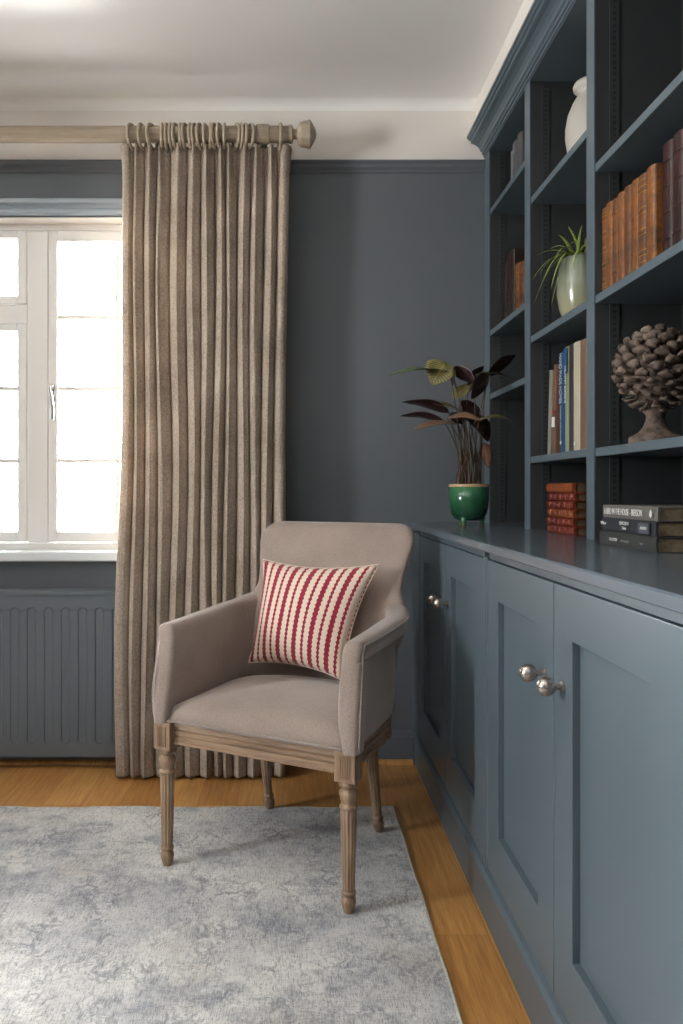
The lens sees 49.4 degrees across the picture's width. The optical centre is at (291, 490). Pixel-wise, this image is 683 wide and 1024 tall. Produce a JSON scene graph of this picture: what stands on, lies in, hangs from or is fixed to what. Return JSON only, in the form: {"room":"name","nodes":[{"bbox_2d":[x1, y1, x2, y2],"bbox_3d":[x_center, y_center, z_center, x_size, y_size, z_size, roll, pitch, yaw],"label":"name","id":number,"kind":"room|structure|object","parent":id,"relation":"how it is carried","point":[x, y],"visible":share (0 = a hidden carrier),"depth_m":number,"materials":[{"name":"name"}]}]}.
{"room":"library","nodes":[
{"label":"library","id":0,"kind":"room"},
{"bbox_2d":[0,111,483,729],"bbox_3d":[-1.025,-0.230,2.990,4.550,2.560,0.240,0,0,0],"label":"wall","id":1,"kind":"structure","parent":0,"point":[386,270],"depth_m":2.87,"materials":[{"name":"paint"}]},
{"bbox_2d":[0,589,115,756],"bbox_3d":[-1.320,0.713,2.818,1.702,0.677,0.104,0,0,0],"label":"radiator","id":2,"kind":"object","parent":1,"relation":"attached to","point":[57,645],"visible":0.66,"depth_m":2.77,"materials":[{"name":"metal"}]},
{"bbox_2d":[0,589,114,594],"bbox_3d":[-1.320,0.382,2.801,1.606,0.016,0.070,0,0,0],"label":"grille","id":3,"kind":"object","parent":2,"relation":"attached to","point":[2,591],"depth_m":2.77,"materials":[{"name":"metal"}]},
{"bbox_2d":[0,549,116,561],"bbox_3d":[-1.325,0.251,2.880,2.010,0.039,0.110,0,0,0],"label":"windowsill","id":4,"kind":"structure","parent":1,"relation":"attached to","point":[6,555],"depth_m":2.83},
{"bbox_2d":[0,224,121,548],"bbox_3d":[-1.325,-0.413,2.947,1.910,1.297,0.106,0,0,0],"label":"window","id":5,"kind":"structure","parent":1,"relation":"in","point":[34,314],"depth_m":2.94,"materials":[{"name":"white wood"}]},
{"bbox_2d":[0,198,121,215],"bbox_3d":[-1.325,-1.096,2.853,2.030,0.058,0.034,0,0,0],"label":"trim","id":6,"kind":"structure","parent":1,"relation":"attached to","point":[8,206],"depth_m":2.84,"materials":[{"name":"paint"}]},
{"bbox_2d":[0,217,121,223],"bbox_3d":[-1.325,-1.060,2.902,1.910,0.004,0.065,0,0,0],"label":"trim","id":7,"kind":"structure","parent":1,"relation":"attached to","point":[3,220],"depth_m":2.89,"materials":[{"name":"white paint"}]},
{"bbox_2d":[0,120,315,148],"bbox_3d":[-1.379,-1.301,2.761,2.935,0.097,0.218,0,0,0],"label":"pole","id":8,"kind":"object","parent":1,"relation":"attached to","point":[305,133],"visible":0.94,"depth_m":2.68,"materials":[{"name":"brown wood"}]},
{"bbox_2d":[126,122,137,152],"bbox_3d":[-0.584,-1.288,2.700,0.012,0.104,0.094,0,0,11],"label":"curtain ring","id":9,"kind":"object","parent":8,"relation":"hanging from","point":[129,124],"visible":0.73,"depth_m":2.67,"materials":[{"name":"brown wood"}]},
{"bbox_2d":[136,122,146,152],"bbox_3d":[-0.547,-1.288,2.700,0.012,0.104,0.094,0,0,8],"label":"curtain ring","id":10,"kind":"object","parent":8,"relation":"hanging from","point":[139,124],"visible":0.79,"depth_m":2.67,"materials":[{"name":"brown wood"}]},
{"bbox_2d":[145,122,158,150],"bbox_3d":[-0.511,-1.288,2.700,0.012,0.104,0.094,0,0,17],"label":"curtain ring","id":11,"kind":"object","parent":8,"relation":"hanging from","point":[149,123],"visible":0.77,"depth_m":2.67,"materials":[{"name":"brown wood"}]},
{"bbox_2d":[160,122,163,148],"bbox_3d":[-0.474,-1.288,2.700,0.012,0.104,0.094,0,0,-7],"label":"curtain ring","id":12,"kind":"object","parent":8,"relation":"hanging from","point":[161,123],"visible":0.86,"depth_m":2.66,"materials":[{"name":"brown wood"}]},
{"bbox_2d":[163,122,168,151],"bbox_3d":[-0.457,-1.288,2.700,0.012,0.104,0.094,0,0,-1],"label":"curtain ring","id":13,"kind":"object","parent":8,"relation":"hanging from","point":[166,144],"visible":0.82,"depth_m":2.66,"materials":[{"name":"brown wood"}]},
{"bbox_2d":[167,122,173,152],"bbox_3d":[-0.439,-1.288,2.700,0.012,0.104,0.094,0,0,4],"label":"curtain ring","id":14,"kind":"object","parent":8,"relation":"hanging from","point":[169,123],"visible":0.7,"depth_m":2.66,"materials":[{"name":"brown wood"}]},
{"bbox_2d":[170,122,177,149],"bbox_3d":[-0.422,-1.288,2.700,0.012,0.104,0.094,0,0,13],"label":"curtain ring","id":15,"kind":"object","parent":8,"relation":"hanging from","point":[174,124],"visible":0.56,"depth_m":2.66,"materials":[{"name":"brown wood"}]},
{"bbox_2d":[178,122,182,149],"bbox_3d":[-0.404,-1.288,2.700,0.012,0.104,0.094,0,0,0],"label":"curtain ring","id":16,"kind":"object","parent":8,"relation":"hanging from","point":[180,123],"visible":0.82,"depth_m":2.66,"materials":[{"name":"brown wood"}]},
{"bbox_2d":[181,122,187,152],"bbox_3d":[-0.387,-1.288,2.700,0.012,0.104,0.094,0,0,13],"label":"curtain ring","id":17,"kind":"object","parent":8,"relation":"hanging from","point":[183,124],"visible":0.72,"depth_m":2.67,"materials":[{"name":"brown wood"}]},
{"bbox_2d":[187,122,191,151],"bbox_3d":[-0.369,-1.288,2.700,0.012,0.104,0.094,0,0,2],"label":"curtain ring","id":18,"kind":"object","parent":8,"relation":"hanging from","point":[189,123],"visible":0.64,"depth_m":2.66,"materials":[{"name":"brown wood"}]},
{"bbox_2d":[190,122,200,149],"bbox_3d":[-0.352,-1.288,2.700,0.012,0.104,0.094,0,0,12],"label":"curtain ring","id":19,"kind":"object","parent":8,"relation":"hanging from","point":[193,124],"visible":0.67,"depth_m":2.66,"materials":[{"name":"brown wood"}]},
{"bbox_2d":[195,122,202,152],"bbox_3d":[-0.334,-1.288,2.700,0.012,0.104,0.094,0,0,12],"label":"curtain ring","id":20,"kind":"object","parent":8,"relation":"hanging from","point":[198,124],"visible":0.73,"depth_m":2.66,"materials":[{"name":"brown wood"}]},
{"bbox_2d":[114,142,291,778],"bbox_3d":[-0.321,-0.115,2.713,0.644,2.306,0.103,0,0,-3],"label":"curtain","id":21,"kind":"object","parent":8,"relation":"hanging from","point":[205,233],"visible":0.89,"depth_m":2.69,"materials":[{"name":"fabric"}]},
{"bbox_2d":[202,122,207,149],"bbox_3d":[-0.317,-1.288,2.700,0.012,0.104,0.094,0,0,2],"label":"curtain ring","id":22,"kind":"object","parent":8,"relation":"hanging from","point":[204,124],"visible":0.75,"depth_m":2.66,"materials":[{"name":"brown wood"}]},
{"bbox_2d":[208,122,211,150],"bbox_3d":[-0.299,-1.288,2.700,0.012,0.104,0.094,0,0,-10],"label":"curtain ring","id":23,"kind":"object","parent":8,"relation":"hanging from","point":[209,124],"visible":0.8,"depth_m":2.67,"materials":[{"name":"brown wood"}]},
{"bbox_2d":[211,122,216,151],"bbox_3d":[-0.282,-1.288,2.700,0.012,0.104,0.094,0,0,11],"label":"curtain ring","id":24,"kind":"object","parent":8,"relation":"hanging from","point":[213,124],"visible":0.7,"depth_m":2.67,"materials":[{"name":"brown wood"}]},
{"bbox_2d":[215,122,222,148],"bbox_3d":[-0.264,-1.288,2.700,0.012,0.104,0.094,0,0,8],"label":"curtain ring","id":25,"kind":"object","parent":8,"relation":"hanging from","point":[218,124],"visible":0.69,"depth_m":2.66,"materials":[{"name":"brown wood"}]},
{"bbox_2d":[222,122,225,152],"bbox_3d":[-0.247,-1.288,2.700,0.012,0.104,0.094,0,0,-4],"label":"curtain ring","id":26,"kind":"object","parent":8,"relation":"hanging from","point":[224,123],"visible":0.95,"depth_m":2.66,"materials":[{"name":"brown wood"}]},
{"bbox_2d":[231,122,240,151],"bbox_3d":[-0.204,-1.288,2.700,0.012,0.104,0.094,0,0,-22],"label":"curtain ring","id":27,"kind":"object","parent":8,"relation":"hanging from","point":[237,124],"visible":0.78,"depth_m":2.67,"materials":[{"name":"brown wood"}]},
{"bbox_2d":[238,122,243,152],"bbox_3d":[-0.188,-1.288,2.700,0.012,0.104,0.094,0,0,-16],"label":"curtain ring","id":28,"kind":"object","parent":8,"relation":"hanging from","point":[241,123],"visible":0.7,"depth_m":2.67,"materials":[{"name":"brown wood"}]},
{"bbox_2d":[244,122,247,147],"bbox_3d":[-0.172,-1.288,2.700,0.012,0.104,0.094,0,0,-13],"label":"curtain ring","id":29,"kind":"object","parent":8,"relation":"hanging from","point":[245,123],"visible":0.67,"depth_m":2.66,"materials":[{"name":"brown wood"}]},
{"bbox_2d":[247,122,254,152],"bbox_3d":[-0.153,-1.288,2.700,0.012,0.104,0.094,0,0,-23],"label":"curtain ring","id":30,"kind":"object","parent":8,"relation":"hanging from","point":[251,124],"visible":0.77,"depth_m":2.67,"materials":[{"name":"brown wood"}]},
{"bbox_2d":[277,122,282,150],"bbox_3d":[-0.044,-1.288,2.700,0.012,0.104,0.094,0,0,-7],"label":"curtain ring","id":31,"kind":"object","parent":8,"relation":"hanging from","point":[279,145],"visible":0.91,"depth_m":2.66,"materials":[{"name":"brown wood"}]},
{"bbox_2d":[0,730,413,762],"bbox_3d":[-1.315,0.988,2.861,3.569,0.125,0.018,0,0,0],"label":"baseboard","id":32,"kind":"structure","parent":1,"relation":"attached to","point":[400,745],"depth_m":2.85,"materials":[{"name":"paint"}]},
{"bbox_2d":[0,759,413,764],"bbox_3d":[-1.317,1.042,2.844,3.566,0.016,0.016,0,0,0],"label":"trim","id":33,"kind":"structure","parent":1,"relation":"attached to","point":[2,761],"depth_m":2.84,"materials":[{"name":"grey wood"}]},
{"bbox_2d":[0,97,477,110],"bbox_3d":[-1.194,-1.492,2.853,3.812,0.035,0.035,0,0,0],"label":"trim","id":34,"kind":"structure","parent":1,"relation":"attached to","point":[6,103],"depth_m":2.86,"materials":[{"name":"paint"}]},
{"bbox_2d":[0,160,485,172],"bbox_3d":[-1.176,-1.254,2.858,3.848,0.045,0.024,0,0,0],"label":"trim","id":35,"kind":"structure","parent":1,"relation":"attached to","point":[6,166],"depth_m":2.85,"materials":[{"name":"paint"}]},
{"bbox_2d":[476,0,533,116],"bbox_3d":[0.881,-1.442,1.335,0.338,0.136,3.070,0,0,0],"label":"trim","id":36,"kind":"structure","parent":1,"relation":"attached to","point":[526,4],"depth_m":2.48,"materials":[{"name":"white paint"}]},
{"bbox_2d":[0,0,523,98],"bbox_3d":[-1.025,-1.570,0.160,4.550,0.120,5.920,0,0,0],"label":"ceiling","id":37,"kind":"structure","parent":0,"point":[49,48],"depth_m":2.52,"materials":[{"name":"paint"}]},
{"bbox_2d":[0,764,530,1023],"bbox_3d":[-1.025,1.110,0.160,4.550,0.120,5.920,0,0,0],"label":"floor","id":38,"kind":"structure","parent":0,"point":[485,992],"depth_m":2.49,"materials":[{"name":"brown wood"}]},
{"bbox_2d":[0,806,462,1023],"bbox_3d":[-0.808,1.045,0.895,2.294,0.009,3.110,0,0,0],"label":"rug","id":39,"kind":"object","parent":38,"relation":"on","point":[247,922],"visible":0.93,"depth_m":1.79,"materials":[{"name":"grey carpet"}]},
{"bbox_2d":[152,521,414,913],"bbox_3d":[0.021,0.572,2.192,0.633,0.938,0.625,0,0,26],"label":"armchair","id":40,"kind":"object","parent":39,"relation":"on","point":[207,695],"visible":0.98,"depth_m":2.06,"materials":[{"name":"beige fabric"}]},
{"bbox_2d":[248,559,379,679],"bbox_3d":[0.052,0.384,2.261,0.415,0.333,0.148,0,0,30],"label":"cushion","id":41,"kind":"object","parent":40,"relation":"on","point":[307,615],"visible":0.98,"depth_m":2.21,"materials":[{"name":"red fabric"}]},
{"bbox_2d":[412,531,489,864],"bbox_3d":[0.729,0.522,2.322,0.622,0.755,1.086,0,0,0],"label":"base cabinet","id":42,"kind":"object","parent":38,"relation":"on","point":[449,577],"visible":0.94,"depth_m":2.16,"materials":[{"name":"paint"}]},
{"bbox_2d":[407,522,682,613],"bbox_3d":[0.745,0.132,1.369,0.600,0.024,2.998,0,0,0],"label":"countertop","id":43,"kind":"structure","parent":42,"relation":"on","point":[656,579],"depth_m":1.36,"materials":[{"name":"paint"}]},
{"bbox_2d":[389,354,516,526],"bbox_3d":[0.551,-0.174,2.490,0.460,0.589,0.166,0,0,0],"label":"potted plant","id":44,"kind":"object","parent":43,"relation":"on","point":[467,502],"visible":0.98,"depth_m":2.48,"materials":[{"name":"green plant"}]},
{"bbox_2d":[547,524,586,535],"bbox_3d":[0.817,0.109,2.078,0.133,0.022,0.206,0,0,0],"label":"book","id":45,"kind":"object","parent":43,"relation":"on","point":[575,531],"visible":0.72,"depth_m":2.02,"materials":[{"name":"red leather"}]},
{"bbox_2d":[546,516,586,526],"bbox_3d":[0.816,0.086,2.084,0.133,0.022,0.205,0,0,0],"label":"book","id":46,"kind":"object","parent":45,"relation":"on","point":[569,522],"visible":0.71,"depth_m":2.02,"materials":[{"name":"red leather"}]},
{"bbox_2d":[547,508,586,518],"bbox_3d":[0.816,0.062,2.076,0.134,0.024,0.202,0,0,0],"label":"book","id":47,"kind":"object","parent":46,"relation":"on","point":[564,513],"visible":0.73,"depth_m":2.02,"materials":[{"name":"orange leather"}]},
{"bbox_2d":[546,501,586,509],"bbox_3d":[0.817,0.039,2.084,0.133,0.022,0.206,0,0,0],"label":"book","id":48,"kind":"object","parent":47,"relation":"on","point":[573,505],"visible":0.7,"depth_m":2.02,"materials":[{"name":"red leather"}]},
{"bbox_2d":[548,493,586,500],"bbox_3d":[0.818,0.017,2.077,0.133,0.022,0.204,0,0,0],"label":"book","id":49,"kind":"object","parent":48,"relation":"on","point":[551,496],"visible":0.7,"depth_m":2.02,"materials":[{"name":"red leather"}]},
{"bbox_2d":[546,483,586,492],"bbox_3d":[0.817,-0.009,2.083,0.133,0.027,0.205,0,0,0],"label":"book","id":50,"kind":"object","parent":49,"relation":"on","point":[552,487],"visible":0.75,"depth_m":2.02,"materials":[{"name":"orange leather"}]},
{"bbox_2d":[467,0,682,539],"bbox_3d":[0.862,-0.627,1.373,0.369,1.494,2.986,0,0,0],"label":"bookcase","id":51,"kind":"object","parent":43,"relation":"on","point":[629,52],"visible":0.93,"depth_m":2.02,"materials":[{"name":"paint"}]},
{"bbox_2d":[506,253,509,316],"bbox_3d":[0.873,-0.740,2.726,0.164,0.265,0.036,0,0,0],"label":"book","id":52,"kind":"object","parent":51,"relation":"on","point":[508,254],"visible":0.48,"depth_m":2.71,"materials":[{"name":"leather"}]},
{"bbox_2d":[511,150,512,178],"bbox_3d":[0.875,-1.153,2.705,0.149,0.175,0.018,0,0,0],"label":"book","id":53,"kind":"object","parent":51,"relation":"on","point":[512,150],"visible":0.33,"depth_m":2.70,"materials":[{"name":"paper"}]},
{"bbox_2d":[513,140,516,175],"bbox_3d":[0.872,-1.159,2.655,0.156,0.185,0.050,0,0,0],"label":"book","id":54,"kind":"object","parent":51,"relation":"on","point":[515,141],"visible":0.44,"depth_m":2.65,"materials":[{"name":"grey paper"}]},
{"bbox_2d":[510,249,524,313],"bbox_3d":[0.873,-0.738,2.678,0.165,0.262,0.050,0,0,0],"label":"book","id":55,"kind":"object","parent":51,"relation":"on","point":[516,255],"visible":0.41,"depth_m":2.66,"materials":[{"name":"leather"}]},
{"bbox_2d":[515,262,519,309],"bbox_3d":[0.867,-0.705,2.615,0.156,0.195,0.045,0,0,0],"label":"book","id":56,"kind":"object","parent":51,"relation":"on","point":[518,263],"visible":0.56,"depth_m":2.60,"materials":[{"name":"beige leather"}]},
{"bbox_2d":[517,131,524,169],"bbox_3d":[0.873,-1.161,2.603,0.154,0.190,0.048,0,0,0],"label":"book","id":57,"kind":"object","parent":51,"relation":"on","point":[521,136],"visible":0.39,"depth_m":2.58,"materials":[{"name":"grey paper"}]},
{"bbox_2d":[519,261,524,306],"bbox_3d":[0.867,-0.700,2.566,0.156,0.185,0.045,0,0,0],"label":"book","id":58,"kind":"object","parent":51,"relation":"on","point":[522,264],"visible":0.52,"depth_m":2.55,"materials":[{"name":"brown leather"}]},
{"bbox_2d":[547,370,553,453],"bbox_3d":[0.891,-0.240,2.278,0.197,0.263,0.046,0,0,0],"label":"book","id":59,"kind":"object","parent":51,"relation":"on","point":[551,375],"visible":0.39,"depth_m":2.27,"materials":[{"name":"grey paper"}]},
{"bbox_2d":[552,364,560,452],"bbox_3d":[0.889,-0.244,2.235,0.202,0.273,0.032,0,0,0],"label":"book","id":60,"kind":"object","parent":51,"relation":"on","point":[556,425],"visible":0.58,"depth_m":2.23,"materials":[{"name":"brown paper"}]},
{"bbox_2d":[532,226,586,316],"bbox_3d":[0.792,-0.620,2.076,0.241,0.270,0.183,0,0,0],"label":"spider plant","id":61,"kind":"object","parent":51,"relation":"on","point":[571,283],"visible":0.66,"depth_m":2.06,"materials":[{"name":"green ceramic"}]},
{"bbox_2d":[559,352,564,451],"bbox_3d":[0.888,-0.258,2.171,0.203,0.300,0.032,0,0,0],"label":"book","id":62,"kind":"object","parent":51,"relation":"on","point":[562,389],"visible":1,"depth_m":2.17,"materials":[{"name":"paper"}]},
{"bbox_2d":[563,346,568,451],"bbox_3d":[0.889,-0.262,2.136,0.202,0.308,0.028,0,0,0],"label":"book","id":63,"kind":"object","parent":51,"relation":"on","point":[566,350],"visible":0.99,"depth_m":2.13,"materials":[{"name":"blue paper"}]},
{"bbox_2d":[569,344,573,450],"bbox_3d":[0.891,-0.262,2.104,0.198,0.308,0.030,0,0,0],"label":"book","id":64,"kind":"object","parent":51,"relation":"on","point":[571,347],"visible":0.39,"depth_m":2.10,"materials":[{"name":"paper"}]},
{"bbox_2d":[565,76,586,152],"bbox_3d":[0.873,-1.056,2.155,0.146,0.270,0.146,0,0,0],"label":"vase","id":65,"kind":"object","parent":51,"relation":"on","point":[576,125],"visible":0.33,"depth_m":2.12,"materials":[{"name":"white ceramic"}]},
{"bbox_2d":[574,340,580,449],"bbox_3d":[0.888,-0.262,2.062,0.203,0.307,0.046,0,0,0],"label":"book","id":66,"kind":"object","parent":51,"relation":"on","point":[576,344],"visible":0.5,"depth_m":2.05,"materials":[{"name":"beige paper"}]},
{"bbox_2d":[580,338,586,448],"bbox_3d":[0.890,-0.260,2.012,0.199,0.304,0.050,0,0,0],"label":"book","id":67,"kind":"object","parent":51,"relation":"on","point":[583,343],"visible":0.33,"depth_m":2.01,"materials":[{"name":"beige paper"}]},
{"bbox_2d":[602,207,605,290],"bbox_3d":[0.839,-0.586,1.805,0.163,0.206,0.030,0,0,0],"label":"book","id":68,"kind":"object","parent":51,"relation":"on","point":[603,209],"visible":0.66,"depth_m":1.80,"materials":[{"name":"brown leather"}]},
{"bbox_2d":[606,200,612,287],"bbox_3d":[0.837,-0.586,1.772,0.162,0.207,0.035,0,0,0],"label":"book","id":69,"kind":"object","parent":51,"relation":"on","point":[609,207],"visible":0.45,"depth_m":1.76,"materials":[{"name":"brown leather"}]},
{"bbox_2d":[612,197,617,283],"bbox_3d":[0.837,-0.585,1.740,0.163,0.203,0.028,0,0,0],"label":"book","id":70,"kind":"object","parent":51,"relation":"on","point":[615,201],"visible":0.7,"depth_m":1.73,"materials":[{"name":"brown leather"}]},
{"bbox_2d":[618,191,623,280],"bbox_3d":[0.837,-0.585,1.709,0.162,0.205,0.032,0,0,0],"label":"book","id":71,"kind":"object","parent":51,"relation":"on","point":[621,194],"visible":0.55,"depth_m":1.70,"materials":[{"name":"brown leather"}]},
{"bbox_2d":[624,184,631,276],"bbox_3d":[0.838,-0.586,1.676,0.162,0.205,0.033,0,0,0],"label":"book","id":72,"kind":"object","parent":51,"relation":"on","point":[628,190],"visible":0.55,"depth_m":1.67,"materials":[{"name":"brown leather"}]},
{"bbox_2d":[632,177,638,271],"bbox_3d":[0.839,-0.586,1.642,0.162,0.206,0.035,0,0,0],"label":"book","id":73,"kind":"object","parent":51,"relation":"on","point":[635,182],"visible":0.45,"depth_m":1.63,"materials":[{"name":"brown leather"}]},
{"bbox_2d":[638,172,646,267],"bbox_3d":[0.836,-0.584,1.606,0.164,0.202,0.036,0,0,0],"label":"book","id":74,"kind":"object","parent":51,"relation":"on","point":[642,180],"visible":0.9,"depth_m":1.60,"materials":[{"name":"brown leather"}]},
{"bbox_2d":[611,324,682,442],"bbox_3d":[0.833,-0.242,1.702,0.188,0.273,0.192,0,0,0],"label":"ornament","id":75,"kind":"object","parent":51,"relation":"on","point":[653,362],"visible":0.99,"depth_m":1.66,"materials":[{"name":"wood"}]},
{"bbox_2d":[647,163,662,261],"bbox_3d":[0.838,-0.585,1.569,0.163,0.203,0.039,0,0,0],"label":"book","id":76,"kind":"object","parent":51,"relation":"on","point":[655,171],"visible":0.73,"depth_m":1.55,"materials":[{"name":"brown leather"}]},
{"bbox_2d":[662,138,673,251],"bbox_3d":[0.851,-0.601,1.527,0.165,0.235,0.042,0,0,0],"label":"book","id":77,"kind":"object","parent":51,"relation":"on","point":[668,147],"visible":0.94,"depth_m":1.52,"materials":[{"name":"leather"}]},
{"bbox_2d":[673,129,682,244],"bbox_3d":[0.851,-0.601,1.482,0.165,0.235,0.042,0,0,0],"label":"book","id":78,"kind":"object","parent":51,"relation":"on","point":[678,137],"visible":0.98,"depth_m":1.48,"materials":[{"name":"leather"}]},
{"bbox_2d":[600,530,682,552],"bbox_3d":[0.803,0.105,1.558,0.214,0.030,0.262,0,0,0],"label":"book","id":79,"kind":"object","parent":43,"relation":"on","point":[625,540],"visible":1,"depth_m":1.48,"materials":[{"name":"black paper"}]},
{"bbox_2d":[601,517,682,536],"bbox_3d":[0.807,0.075,1.561,0.214,0.030,0.250,0,0,0],"label":"book","id":80,"kind":"object","parent":79,"relation":"on","point":[630,526],"visible":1,"depth_m":1.48,"materials":[{"name":"black paper"}]},
{"bbox_2d":[603,505,682,521],"bbox_3d":[0.809,0.045,1.560,0.214,0.028,0.252,0,0,0],"label":"book","id":81,"kind":"object","parent":80,"relation":"on","point":[660,513],"visible":1,"depth_m":1.49,"materials":[{"name":"grey paper"}]},
{"bbox_2d":[412,728,568,1023],"bbox_3d":[0.750,0.976,1.375,0.580,0.149,2.950,0,0,0],"label":"plinth","id":82,"kind":"object","parent":38,"relation":"on","point":[539,1002],"visible":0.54,"depth_m":1.72,"materials":[{"name":"blue paint"}]},
{"bbox_2d":[486,554,682,1023],"bbox_3d":[0.729,0.522,1.306,0.622,0.755,0.942,0,0,0],"label":"base cabinet","id":83,"kind":"object","parent":38,"relation":"on","point":[584,682],"visible":0.99,"depth_m":1.18,"materials":[{"name":"paint"}]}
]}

